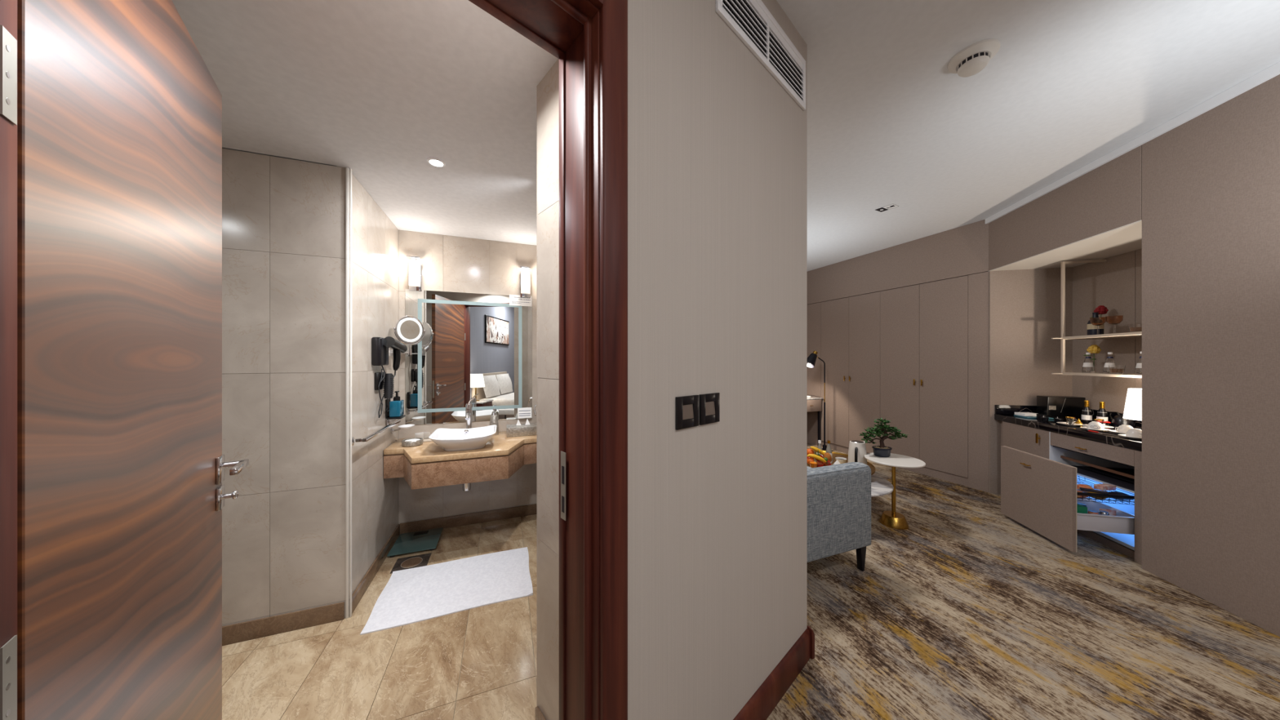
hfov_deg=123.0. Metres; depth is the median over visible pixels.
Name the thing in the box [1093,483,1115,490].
snack box
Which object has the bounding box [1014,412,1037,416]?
block
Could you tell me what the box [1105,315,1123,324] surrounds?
bowl
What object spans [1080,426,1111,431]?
saucer
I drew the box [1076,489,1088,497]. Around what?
snack bag
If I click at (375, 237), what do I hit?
wall
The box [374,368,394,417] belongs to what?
cord
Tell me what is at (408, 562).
floor drain
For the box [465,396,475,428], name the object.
mixer
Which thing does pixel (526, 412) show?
card
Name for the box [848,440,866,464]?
thermos jug
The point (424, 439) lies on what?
tray
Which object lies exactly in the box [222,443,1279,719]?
floor
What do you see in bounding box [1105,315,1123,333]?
coupe glass
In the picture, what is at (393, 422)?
towel rail
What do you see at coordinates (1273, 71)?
trim
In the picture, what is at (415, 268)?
wall sconce
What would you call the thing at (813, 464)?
juice glass
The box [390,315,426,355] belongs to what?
magnifying mirror
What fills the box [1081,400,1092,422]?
wine bottle
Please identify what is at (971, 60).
smoke detector
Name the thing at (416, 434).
sachet
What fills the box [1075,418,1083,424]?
pot
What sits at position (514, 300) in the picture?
plate
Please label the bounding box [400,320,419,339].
mirror glass
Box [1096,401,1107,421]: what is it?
wine bottle
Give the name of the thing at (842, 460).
cup
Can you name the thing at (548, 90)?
wall
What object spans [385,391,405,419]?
soap bottle
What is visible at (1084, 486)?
snack bag
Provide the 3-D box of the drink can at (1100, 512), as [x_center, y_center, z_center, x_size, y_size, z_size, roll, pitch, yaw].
[3.507,1.202,2.631,0.052,0.111,0.052,0,0,0]
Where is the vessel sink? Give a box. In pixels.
[428,424,497,451]
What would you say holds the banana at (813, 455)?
on the fruit bowl at (824, 464)
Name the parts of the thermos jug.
handle, lid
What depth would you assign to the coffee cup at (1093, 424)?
2.85 m
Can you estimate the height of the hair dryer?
0.313 m
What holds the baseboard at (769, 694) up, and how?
attached to the wall at (717, 148)
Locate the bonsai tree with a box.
[858,417,908,457]
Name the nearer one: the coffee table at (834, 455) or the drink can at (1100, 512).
the drink can at (1100, 512)
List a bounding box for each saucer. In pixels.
[1056,422,1084,426]
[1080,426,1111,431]
[1084,424,1114,428]
[1109,430,1125,434]
[1118,434,1142,439]
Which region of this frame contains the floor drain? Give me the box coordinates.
[390,552,431,573]
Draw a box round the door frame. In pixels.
[0,0,627,719]
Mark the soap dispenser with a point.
(494, 418)
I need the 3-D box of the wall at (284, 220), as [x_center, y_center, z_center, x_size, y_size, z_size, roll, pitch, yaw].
[-2.346,0.185,1.692,1.500,2.530,0.010,0,0,-21]
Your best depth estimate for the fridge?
2.76 m
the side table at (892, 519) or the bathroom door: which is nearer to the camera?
the bathroom door
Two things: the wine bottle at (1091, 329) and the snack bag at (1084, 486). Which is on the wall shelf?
the wine bottle at (1091, 329)
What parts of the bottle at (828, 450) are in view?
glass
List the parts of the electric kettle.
handle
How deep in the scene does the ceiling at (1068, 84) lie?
2.02 m
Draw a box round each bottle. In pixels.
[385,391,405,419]
[816,440,822,455]
[825,440,831,456]
[1081,352,1094,373]
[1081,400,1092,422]
[1086,312,1104,335]
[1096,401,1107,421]
[1102,351,1115,373]
[1134,351,1142,374]
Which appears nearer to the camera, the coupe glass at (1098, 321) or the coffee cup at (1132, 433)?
the coffee cup at (1132, 433)
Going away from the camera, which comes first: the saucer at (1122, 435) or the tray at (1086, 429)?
the saucer at (1122, 435)
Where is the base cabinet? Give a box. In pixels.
[1000,421,1142,565]
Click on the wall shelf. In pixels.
(1139, 334)
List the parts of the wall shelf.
post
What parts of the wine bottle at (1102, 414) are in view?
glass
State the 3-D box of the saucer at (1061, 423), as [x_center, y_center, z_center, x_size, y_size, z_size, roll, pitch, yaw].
[3.838,0.576,3.103,0.158,0.018,0.158,0,0,0]
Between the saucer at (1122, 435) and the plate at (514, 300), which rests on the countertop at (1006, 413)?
the saucer at (1122, 435)
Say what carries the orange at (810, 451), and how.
in the fruit bowl at (824, 464)
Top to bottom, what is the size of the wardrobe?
2.418 m
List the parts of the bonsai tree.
pot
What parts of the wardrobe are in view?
panel, door, door, door, door, panel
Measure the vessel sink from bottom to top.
0.127 m
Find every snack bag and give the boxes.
[1076,484,1094,492]
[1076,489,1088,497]
[1088,491,1106,499]
[1108,491,1132,501]
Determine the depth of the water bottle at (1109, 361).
3.05 m
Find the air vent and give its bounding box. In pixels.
[715,0,805,111]
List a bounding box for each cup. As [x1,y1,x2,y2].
[835,457,846,463]
[1040,415,1048,422]
[1053,417,1062,422]
[1086,421,1105,430]
[1115,424,1133,433]
[1125,428,1142,438]
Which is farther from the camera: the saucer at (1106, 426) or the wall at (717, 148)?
the saucer at (1106, 426)
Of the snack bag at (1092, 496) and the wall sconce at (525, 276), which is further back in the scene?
the wall sconce at (525, 276)
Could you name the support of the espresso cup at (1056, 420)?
on the countertop at (1006, 413)
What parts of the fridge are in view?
panel, slide rail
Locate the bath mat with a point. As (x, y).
(416, 594)
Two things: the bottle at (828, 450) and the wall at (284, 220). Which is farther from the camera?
the bottle at (828, 450)
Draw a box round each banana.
[807,453,826,462]
[809,446,824,455]
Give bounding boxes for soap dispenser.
[489,408,498,435]
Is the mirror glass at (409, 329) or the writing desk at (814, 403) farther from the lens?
the writing desk at (814, 403)
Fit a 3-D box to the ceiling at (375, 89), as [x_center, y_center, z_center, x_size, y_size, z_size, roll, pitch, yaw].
[-1.531,-1.105,1.330,3.055,0.050,3.322,0,0,-25]
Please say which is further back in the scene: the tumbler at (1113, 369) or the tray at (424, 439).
the tumbler at (1113, 369)
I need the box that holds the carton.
[1076,502,1087,513]
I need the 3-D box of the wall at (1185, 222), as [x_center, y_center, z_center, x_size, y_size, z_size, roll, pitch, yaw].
[3.244,-0.050,-0.238,0.740,3.000,8.147,0,0,13]
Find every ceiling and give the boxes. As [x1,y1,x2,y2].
[171,0,558,245]
[222,0,1279,271]
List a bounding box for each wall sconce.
[406,255,422,291]
[520,266,530,297]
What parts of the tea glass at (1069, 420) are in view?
glass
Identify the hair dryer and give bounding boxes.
[371,336,407,381]
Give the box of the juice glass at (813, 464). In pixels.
[808,459,817,467]
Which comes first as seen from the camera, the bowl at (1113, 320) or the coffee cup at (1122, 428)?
the coffee cup at (1122, 428)
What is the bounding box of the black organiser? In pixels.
[1036,395,1085,418]
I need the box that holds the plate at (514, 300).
[509,294,531,306]
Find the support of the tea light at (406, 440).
attached to the dish at (413, 442)
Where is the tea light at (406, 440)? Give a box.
[405,439,420,441]
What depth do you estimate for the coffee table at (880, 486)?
3.01 m
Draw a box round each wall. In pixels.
[222,147,346,626]
[351,173,398,594]
[398,230,536,524]
[536,58,559,719]
[627,0,807,719]
[807,219,988,304]
[987,74,1279,636]
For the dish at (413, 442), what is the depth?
2.62 m
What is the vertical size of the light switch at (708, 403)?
0.100 m
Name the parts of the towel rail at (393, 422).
post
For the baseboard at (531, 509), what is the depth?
3.06 m
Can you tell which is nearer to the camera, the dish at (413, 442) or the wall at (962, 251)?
the dish at (413, 442)
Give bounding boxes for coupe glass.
[1089,316,1106,334]
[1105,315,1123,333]
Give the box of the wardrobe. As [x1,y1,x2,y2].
[807,271,988,492]
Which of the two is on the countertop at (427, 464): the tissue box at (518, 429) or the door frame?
the tissue box at (518, 429)
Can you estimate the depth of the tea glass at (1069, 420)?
3.09 m
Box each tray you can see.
[422,438,432,442]
[1085,429,1115,435]
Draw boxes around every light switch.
[675,395,698,430]
[698,392,719,425]
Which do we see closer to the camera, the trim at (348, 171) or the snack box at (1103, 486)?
the trim at (348, 171)
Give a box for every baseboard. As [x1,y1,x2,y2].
[222,601,344,645]
[351,524,399,613]
[400,503,536,533]
[535,706,546,719]
[733,626,810,719]
[807,626,814,659]
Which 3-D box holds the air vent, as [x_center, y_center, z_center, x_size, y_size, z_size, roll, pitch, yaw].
[0.529,-1.321,1.438,0.716,0.235,0.012,0,0,-42]
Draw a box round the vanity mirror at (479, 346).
[405,288,532,424]
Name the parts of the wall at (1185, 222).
panel, panel, panel, panel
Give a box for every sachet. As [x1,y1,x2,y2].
[414,431,423,439]
[422,431,431,438]
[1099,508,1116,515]
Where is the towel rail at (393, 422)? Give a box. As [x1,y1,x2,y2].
[351,419,400,445]
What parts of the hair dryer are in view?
cord, handle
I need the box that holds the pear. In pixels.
[823,452,831,461]
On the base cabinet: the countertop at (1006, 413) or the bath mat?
the countertop at (1006, 413)
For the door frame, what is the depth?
0.89 m
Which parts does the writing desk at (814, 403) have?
drawer, leg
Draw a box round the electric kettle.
[1109,411,1136,427]
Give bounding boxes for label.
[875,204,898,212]
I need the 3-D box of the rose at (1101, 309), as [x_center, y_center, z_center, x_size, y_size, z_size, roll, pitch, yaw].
[4.296,-0.368,3.261,0.083,0.281,0.120,0,0,0]
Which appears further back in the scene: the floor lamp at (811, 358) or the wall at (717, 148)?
the floor lamp at (811, 358)
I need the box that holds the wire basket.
[1076,475,1134,505]
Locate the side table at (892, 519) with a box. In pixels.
[864,452,925,529]
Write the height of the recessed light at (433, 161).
0.010 m
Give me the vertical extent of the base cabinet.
0.803 m
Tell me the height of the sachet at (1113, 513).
0.120 m
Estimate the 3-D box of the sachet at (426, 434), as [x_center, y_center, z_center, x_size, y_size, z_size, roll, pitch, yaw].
[-1.719,0.606,2.805,0.060,0.062,0.042,0,0,-10]
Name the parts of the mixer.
spout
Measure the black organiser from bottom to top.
0.215 m
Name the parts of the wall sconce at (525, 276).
lamp shade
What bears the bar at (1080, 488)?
on the snack bag at (1080, 495)
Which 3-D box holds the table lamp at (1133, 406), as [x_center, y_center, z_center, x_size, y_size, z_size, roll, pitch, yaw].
[3.982,0.407,2.730,0.224,0.355,0.224,0,0,0]
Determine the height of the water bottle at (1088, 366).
0.189 m
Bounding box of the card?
[517,407,531,417]
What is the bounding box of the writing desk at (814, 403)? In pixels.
[807,396,822,444]
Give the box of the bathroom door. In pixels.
[17,0,248,719]
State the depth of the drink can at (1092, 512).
2.63 m
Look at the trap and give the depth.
2.67 m
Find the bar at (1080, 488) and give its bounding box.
[1079,487,1108,494]
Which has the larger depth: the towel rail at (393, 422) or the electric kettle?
the electric kettle
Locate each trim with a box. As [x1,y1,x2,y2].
[346,167,351,618]
[985,62,1279,223]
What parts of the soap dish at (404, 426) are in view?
dish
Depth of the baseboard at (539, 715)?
1.34 m
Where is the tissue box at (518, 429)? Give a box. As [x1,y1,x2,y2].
[506,419,536,437]
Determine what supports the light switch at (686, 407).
attached to the wall at (717, 148)
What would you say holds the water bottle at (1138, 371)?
on the wall shelf
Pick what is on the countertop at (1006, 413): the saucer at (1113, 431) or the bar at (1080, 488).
the saucer at (1113, 431)
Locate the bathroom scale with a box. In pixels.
[386,527,443,557]
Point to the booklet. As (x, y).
(1028, 417)
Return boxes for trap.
[462,483,471,490]
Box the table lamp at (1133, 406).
[1123,388,1142,420]
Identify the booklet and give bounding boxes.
[1013,414,1053,418]
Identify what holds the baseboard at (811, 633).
attached to the wall
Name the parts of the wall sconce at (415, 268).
lamp shade, plate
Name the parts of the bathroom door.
lock knob, lever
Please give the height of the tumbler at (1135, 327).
0.075 m
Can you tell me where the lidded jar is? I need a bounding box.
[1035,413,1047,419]
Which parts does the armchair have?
leg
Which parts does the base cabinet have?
filler panel, door, knob, drawer, wood rail, panel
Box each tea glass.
[1065,416,1076,424]
[1093,418,1105,424]
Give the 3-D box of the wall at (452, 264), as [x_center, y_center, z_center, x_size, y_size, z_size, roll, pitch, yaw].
[-1.475,0.185,3.130,1.160,2.530,0.080,0,0,-21]
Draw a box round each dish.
[390,424,414,433]
[401,437,423,446]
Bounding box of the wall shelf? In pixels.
[1051,259,1142,377]
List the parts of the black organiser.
label plate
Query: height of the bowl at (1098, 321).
0.075 m
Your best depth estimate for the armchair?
2.26 m
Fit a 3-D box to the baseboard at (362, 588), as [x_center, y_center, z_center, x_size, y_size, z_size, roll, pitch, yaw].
[-1.818,1.403,2.424,0.012,0.095,0.968,0,0,-21]
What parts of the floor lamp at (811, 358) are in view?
lamp shade, arm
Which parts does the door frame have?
strike plate, casing, casing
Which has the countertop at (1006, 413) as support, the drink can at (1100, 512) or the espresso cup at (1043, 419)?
the espresso cup at (1043, 419)
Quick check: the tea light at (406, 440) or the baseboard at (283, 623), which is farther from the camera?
the tea light at (406, 440)
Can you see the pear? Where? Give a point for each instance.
(826, 455)
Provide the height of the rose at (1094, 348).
0.261 m
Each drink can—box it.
[1087,510,1098,514]
[1097,510,1109,515]
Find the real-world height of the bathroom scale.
0.027 m
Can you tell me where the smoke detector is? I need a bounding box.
[947,38,1000,77]
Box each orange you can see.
[807,448,813,454]
[807,457,813,464]
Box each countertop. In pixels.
[383,431,536,489]
[994,404,1142,451]
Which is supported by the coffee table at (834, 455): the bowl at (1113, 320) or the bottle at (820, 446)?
the bottle at (820, 446)
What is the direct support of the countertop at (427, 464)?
attached to the wall at (452, 264)
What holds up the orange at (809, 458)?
in the fruit bowl at (824, 464)
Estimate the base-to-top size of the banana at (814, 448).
0.089 m
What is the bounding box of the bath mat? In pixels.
[360,546,533,635]
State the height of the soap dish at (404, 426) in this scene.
0.057 m
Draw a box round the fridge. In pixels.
[1000,445,1134,552]
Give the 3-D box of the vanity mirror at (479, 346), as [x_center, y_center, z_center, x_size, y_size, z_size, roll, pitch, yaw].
[-1.483,-0.023,3.080,1.011,1.136,0.006,0,0,-21]
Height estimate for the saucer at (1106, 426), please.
0.018 m
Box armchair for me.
[807,462,871,571]
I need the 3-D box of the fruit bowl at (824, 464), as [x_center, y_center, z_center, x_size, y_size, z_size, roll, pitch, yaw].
[1.715,0.991,3.360,0.270,0.085,0.270,0,0,0]
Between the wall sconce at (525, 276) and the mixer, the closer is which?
the mixer
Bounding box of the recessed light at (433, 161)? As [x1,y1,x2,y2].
[426,156,445,167]
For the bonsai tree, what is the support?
on the side table at (892, 519)
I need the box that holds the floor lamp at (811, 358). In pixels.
[807,351,832,451]
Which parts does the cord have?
cord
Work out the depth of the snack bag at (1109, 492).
2.59 m
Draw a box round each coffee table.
[807,449,875,475]
[871,474,893,497]
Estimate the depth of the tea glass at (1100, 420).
2.98 m
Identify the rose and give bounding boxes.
[1083,344,1101,359]
[1090,305,1108,317]
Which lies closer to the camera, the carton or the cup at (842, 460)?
the carton
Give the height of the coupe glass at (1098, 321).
0.160 m
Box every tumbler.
[1108,364,1125,373]
[1128,323,1142,332]
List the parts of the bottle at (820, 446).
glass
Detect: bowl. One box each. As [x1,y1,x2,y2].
[807,455,833,466]
[1089,316,1106,325]
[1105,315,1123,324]

